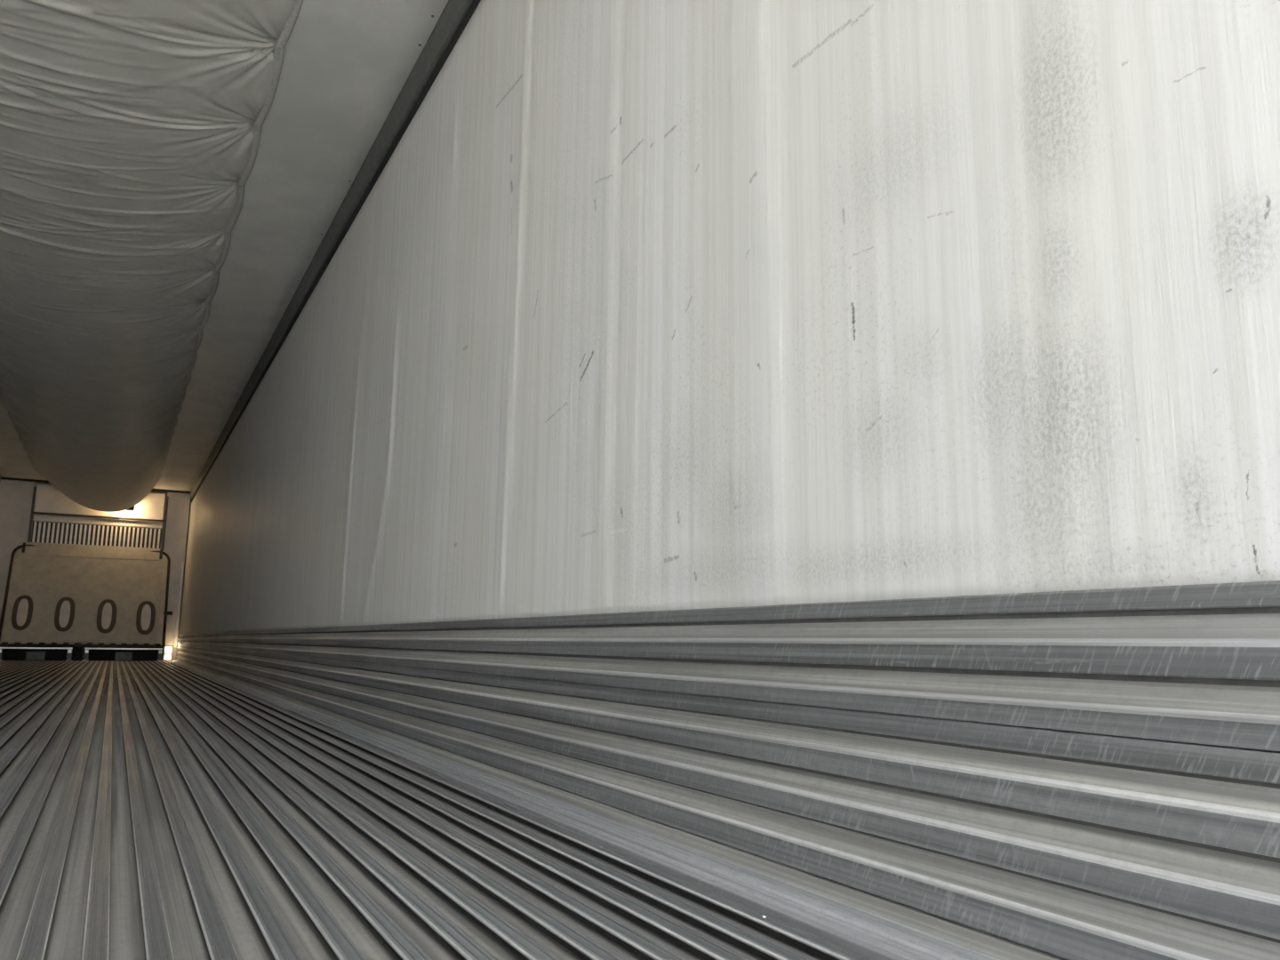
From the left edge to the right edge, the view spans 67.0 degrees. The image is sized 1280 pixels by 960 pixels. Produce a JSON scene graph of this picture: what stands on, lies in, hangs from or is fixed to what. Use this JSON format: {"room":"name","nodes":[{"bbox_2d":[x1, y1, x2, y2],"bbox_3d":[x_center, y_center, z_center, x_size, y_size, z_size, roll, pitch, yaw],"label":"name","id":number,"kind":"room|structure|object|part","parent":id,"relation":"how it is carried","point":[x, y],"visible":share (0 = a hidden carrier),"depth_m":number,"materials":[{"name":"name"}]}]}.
{"room":"refrigerated truck trailer","nodes":[
{"label":"refrigerated truck trailer","id":0,"kind":"room"},
{"bbox_2d":[30,481,191,657],"bbox_3d":[-8.126,1.363,14.304,2.730,2.740,0.100,6,-11,-28],"label":"wall","id":1,"kind":"structure","parent":0,"point":[36,483],"depth_m":14.79,"materials":[{"name":"white metal"}]},
{"bbox_2d":[0,477,190,493],"bbox_3d":[-7.979,0.081,14.242,2.460,0.030,0.070,6,-11,-28],"label":"trim","id":2,"kind":"structure","parent":1,"relation":"attached to","point":[6,478],"depth_m":13.90,"materials":[{"name":"grey metal"}]},
{"bbox_2d":[30,483,165,548],"bbox_3d":[-8.000,0.649,14.302,1.712,1.050,0.205,6,-11,-28],"label":"refrigeration unit","id":3,"kind":"object","parent":1,"relation":"attached to","point":[57,518],"visible":0.62,"depth_m":14.22,"materials":[{"name":"metal"}]},
{"bbox_2d":[0,0,447,491],"bbox_3d":[-3.557,-1.288,6.167,2.690,0.087,19.125,6,-11,-28],"label":"ceiling","id":4,"kind":"structure","parent":0,"point":[346,64],"depth_m":4.75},
{"bbox_2d":[0,0,303,511],"bbox_3d":[-4.040,-0.870,7.000,1.530,0.511,14.751,6,-11,-28],"label":"chute","id":5,"kind":"object","parent":4,"relation":"hanging from","point":[131,130],"visible":1,"depth_m":4.75,"materials":[{"name":"plastic"}]},
{"bbox_2d":[0,659,1000,959],"bbox_3d":[-3.589,1.298,5.727,2.690,0.106,19.125,6,-11,-28],"label":"floor","id":6,"kind":"structure","parent":0,"point":[167,810],"depth_m":1.45,"materials":[{"name":"metal"}]},
{"bbox_3d":[-4.208,1.193,5.396,0.024,0.014,19.105,6,-11,-28],"label":"rail","id":7,"kind":"part","parent":6,"relation":"part of","materials":[{"name":"metal"}]},
{"bbox_3d":[-4.157,1.199,5.423,0.024,0.014,19.105,6,-11,-28],"label":"rail","id":8,"kind":"part","parent":6,"relation":"part of","materials":[{"name":"metal"}]},
{"bbox_3d":[-4.106,1.204,5.450,0.024,0.014,19.105,6,-11,-28],"label":"rail","id":9,"kind":"part","parent":6,"relation":"part of","materials":[{"name":"metal"}]},
{"bbox_2d":[0,479,36,630],"bbox_3d":[-8.932,1.269,13.664,0.447,2.529,0.255,6,-11,-28],"label":"column","id":10,"kind":"structure","parent":6,"relation":"on","point":[17,498],"depth_m":13.69,"materials":[{"name":"metal"}]},
{"bbox_3d":[-4.055,1.209,5.477,0.024,0.014,19.105,6,-11,-28],"label":"rail","id":11,"kind":"part","parent":6,"relation":"part of","materials":[{"name":"metal"}]},
{"bbox_3d":[-4.004,1.214,5.504,0.024,0.014,19.105,6,-11,-28],"label":"rail","id":12,"kind":"part","parent":6,"relation":"part of","materials":[{"name":"metal"}]},
{"bbox_3d":[-3.953,1.220,5.530,0.024,0.014,19.105,6,-11,-28],"label":"rail","id":13,"kind":"part","parent":6,"relation":"part of","materials":[{"name":"metal"}]},
{"bbox_3d":[-3.902,1.225,5.558,0.024,0.014,19.105,6,-11,-28],"label":"rail","id":14,"kind":"part","parent":6,"relation":"part of","materials":[{"name":"metal"}]},
{"bbox_3d":[-3.851,1.230,5.585,0.024,0.014,19.105,6,-11,-28],"label":"rail","id":15,"kind":"part","parent":6,"relation":"part of","materials":[{"name":"metal"}]},
{"bbox_3d":[-3.800,1.235,5.612,0.024,0.014,19.105,6,-11,-28],"label":"rail","id":16,"kind":"part","parent":6,"relation":"part of","materials":[{"name":"metal"}]},
{"bbox_3d":[-3.749,1.240,5.638,0.024,0.014,19.105,6,-11,-28],"label":"rail","id":17,"kind":"part","parent":6,"relation":"part of","materials":[{"name":"metal"}]},
{"bbox_3d":[-3.698,1.246,5.665,0.024,0.014,19.105,6,-11,-28],"label":"rail","id":18,"kind":"part","parent":6,"relation":"part of","materials":[{"name":"metal"}]},
{"bbox_3d":[-3.647,1.251,5.692,0.024,0.014,19.105,6,-11,-28],"label":"rail","id":19,"kind":"part","parent":6,"relation":"part of","materials":[{"name":"metal"}]},
{"bbox_3d":[-3.595,1.256,5.719,0.024,0.014,19.105,6,-11,-28],"label":"rail","id":20,"kind":"part","parent":6,"relation":"part of","materials":[{"name":"metal"}]},
{"bbox_2d":[0,646,83,661],"bbox_3d":[-8.094,2.335,13.038,0.993,0.201,0.285,6,-11,-28],"label":"pallet","id":21,"kind":"object","parent":6,"relation":"on","point":[69,653],"visible":0.97,"depth_m":13.05,"materials":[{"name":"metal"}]},
{"bbox_3d":[-8.090,2.251,12.941,0.855,0.023,0.080,6,-11,-28],"label":"rail","id":22,"kind":"part","parent":21,"relation":"part of","materials":[{"name":"metal"}]},
{"bbox_3d":[-7.741,2.371,13.112,0.060,0.147,0.060,6,-11,-28],"label":"leg","id":23,"kind":"part","parent":21,"relation":"part of","materials":[{"name":"metal"}]},
{"bbox_2d":[0,542,172,647],"bbox_3d":[-7.737,1.620,13.651,2.081,1.452,0.701,6,-11,-28],"label":"bulkhead","id":24,"kind":"object","parent":21,"relation":"on","point":[59,595],"visible":1,"depth_m":13.60,"materials":[{"name":"beige plastic"}]},
{"bbox_3d":[-3.544,1.261,5.746,0.024,0.014,19.105,6,-11,-28],"label":"rail","id":25,"kind":"part","parent":6,"relation":"part of","materials":[{"name":"metal"}]},
{"bbox_3d":[-3.493,1.266,5.773,0.024,0.014,19.105,6,-11,-28],"label":"rail","id":26,"kind":"part","parent":6,"relation":"part of","materials":[{"name":"metal"}]},
{"bbox_3d":[-3.442,1.272,5.800,0.024,0.014,19.105,6,-11,-28],"label":"rail","id":27,"kind":"part","parent":6,"relation":"part of","materials":[{"name":"metal"}]},
{"bbox_3d":[-3.391,1.277,5.827,0.024,0.014,19.105,6,-11,-28],"label":"rail","id":28,"kind":"part","parent":6,"relation":"part of","materials":[{"name":"metal"}]},
{"bbox_3d":[-3.340,1.282,5.854,0.024,0.014,19.105,6,-11,-28],"label":"rail","id":29,"kind":"part","parent":6,"relation":"part of","materials":[{"name":"metal"}]},
{"bbox_3d":[-3.289,1.287,5.881,0.024,0.014,19.105,6,-11,-28],"label":"rail","id":30,"kind":"part","parent":6,"relation":"part of","materials":[{"name":"metal"}]},
{"bbox_3d":[-3.238,1.293,5.908,0.024,0.014,19.105,6,-11,-28],"label":"rail","id":31,"kind":"part","parent":6,"relation":"part of","materials":[{"name":"metal"}]},
{"bbox_2d":[81,646,163,661],"bbox_3d":[-7.213,2.425,13.503,1.005,0.201,0.285,6,-11,-28],"label":"pallet","id":32,"kind":"object","parent":6,"relation":"on","point":[94,652],"visible":0.99,"depth_m":13.51,"materials":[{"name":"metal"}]},
{"bbox_3d":[-7.565,2.389,13.205,0.060,0.147,0.060,6,-11,-28],"label":"leg","id":33,"kind":"part","parent":32,"relation":"part of","materials":[{"name":"metal"}]},
{"bbox_3d":[-7.165,2.345,13.430,0.965,0.023,0.080,6,-11,-28],"label":"rail","id":34,"kind":"part","parent":32,"relation":"part of","materials":[{"name":"metal"}]},
{"bbox_3d":[-6.768,2.470,13.626,0.060,0.147,0.060,6,-11,-28],"label":"leg","id":35,"kind":"part","parent":32,"relation":"part of","materials":[{"name":"metal"}]},
{"bbox_3d":[-3.187,1.298,5.935,0.024,0.014,19.105,6,-11,-28],"label":"rail","id":36,"kind":"part","parent":6,"relation":"part of","materials":[{"name":"metal"}]},
{"bbox_2d":[163,645,173,660],"bbox_3d":[-6.864,2.516,14.058,0.110,0.215,0.065,6,-11,-28],"label":"lamp","id":37,"kind":"object","parent":6,"relation":"on","point":[168,649],"visible":0.95,"depth_m":14.04,"materials":[{"name":"plastic"}]},
{"bbox_2d":[151,491,190,661],"bbox_3d":[-7.099,1.455,14.627,0.324,2.529,0.265,6,-11,-28],"label":"column","id":38,"kind":"structure","parent":6,"relation":"on","point":[177,508],"depth_m":14.59,"materials":[{"name":"metal"}]},
{"bbox_3d":[-3.136,1.303,5.962,0.024,0.014,19.105,6,-11,-28],"label":"rail","id":39,"kind":"part","parent":6,"relation":"part of","materials":[{"name":"metal"}]},
{"bbox_3d":[-3.085,1.308,5.989,0.024,0.014,19.105,6,-11,-28],"label":"rail","id":40,"kind":"part","parent":6,"relation":"part of","materials":[{"name":"metal"}]},
{"bbox_3d":[-3.034,1.313,6.016,0.024,0.014,19.105,6,-11,-28],"label":"rail","id":41,"kind":"part","parent":6,"relation":"part of","materials":[{"name":"metal"}]},
{"bbox_3d":[-2.982,1.319,6.043,0.024,0.014,19.105,6,-11,-28],"label":"rail","id":42,"kind":"part","parent":6,"relation":"part of","materials":[{"name":"metal"}]},
{"bbox_3d":[-2.932,1.324,6.070,0.024,0.014,19.105,6,-11,-28],"label":"rail","id":43,"kind":"part","parent":6,"relation":"part of","materials":[{"name":"metal"}]},
{"bbox_3d":[-2.880,1.329,6.097,0.024,0.014,19.105,6,-11,-28],"label":"rail","id":44,"kind":"part","parent":6,"relation":"part of","materials":[{"name":"metal"}]},
{"bbox_3d":[-2.829,1.334,6.124,0.024,0.014,19.105,6,-11,-28],"label":"rail","id":45,"kind":"part","parent":6,"relation":"part of","materials":[{"name":"metal"}]},
{"bbox_3d":[-2.778,1.339,6.151,0.024,0.014,19.105,6,-11,-28],"label":"rail","id":46,"kind":"part","parent":6,"relation":"part of","materials":[{"name":"metal"}]},
{"bbox_3d":[-2.727,1.345,6.178,0.024,0.014,19.105,6,-11,-28],"label":"rail","id":47,"kind":"part","parent":6,"relation":"part of","materials":[{"name":"metal"}]},
{"bbox_3d":[-2.676,1.350,6.205,0.024,0.014,19.105,6,-11,-28],"label":"rail","id":48,"kind":"part","parent":6,"relation":"part of","materials":[{"name":"metal"}]},
{"bbox_2d":[178,0,1279,634],"bbox_3d":[-2.448,0.014,6.559,0.078,2.001,19.125,6,-11,-28],"label":"wall","id":49,"kind":"structure","parent":0,"point":[641,305],"depth_m":1.49,"materials":[{"name":"white metal"}]},
{"bbox_2d":[190,0,480,502],"bbox_3d":[-2.447,-1.060,6.734,0.096,0.179,19.125,6,-11,-28],"label":"trim","id":50,"kind":"structure","parent":49,"relation":"attached to","point":[456,14],"depth_m":4.52,"materials":[{"name":"grey metal"}]},
{"bbox_2d":[175,580,1279,959],"bbox_3d":[-2.465,1.185,6.330,0.110,0.396,19.075,6,-11,-28],"label":"baseboard","id":51,"kind":"structure","parent":49,"relation":"attached to","point":[1092,774],"depth_m":1.14,"materials":[{"name":"metal"}]}
]}

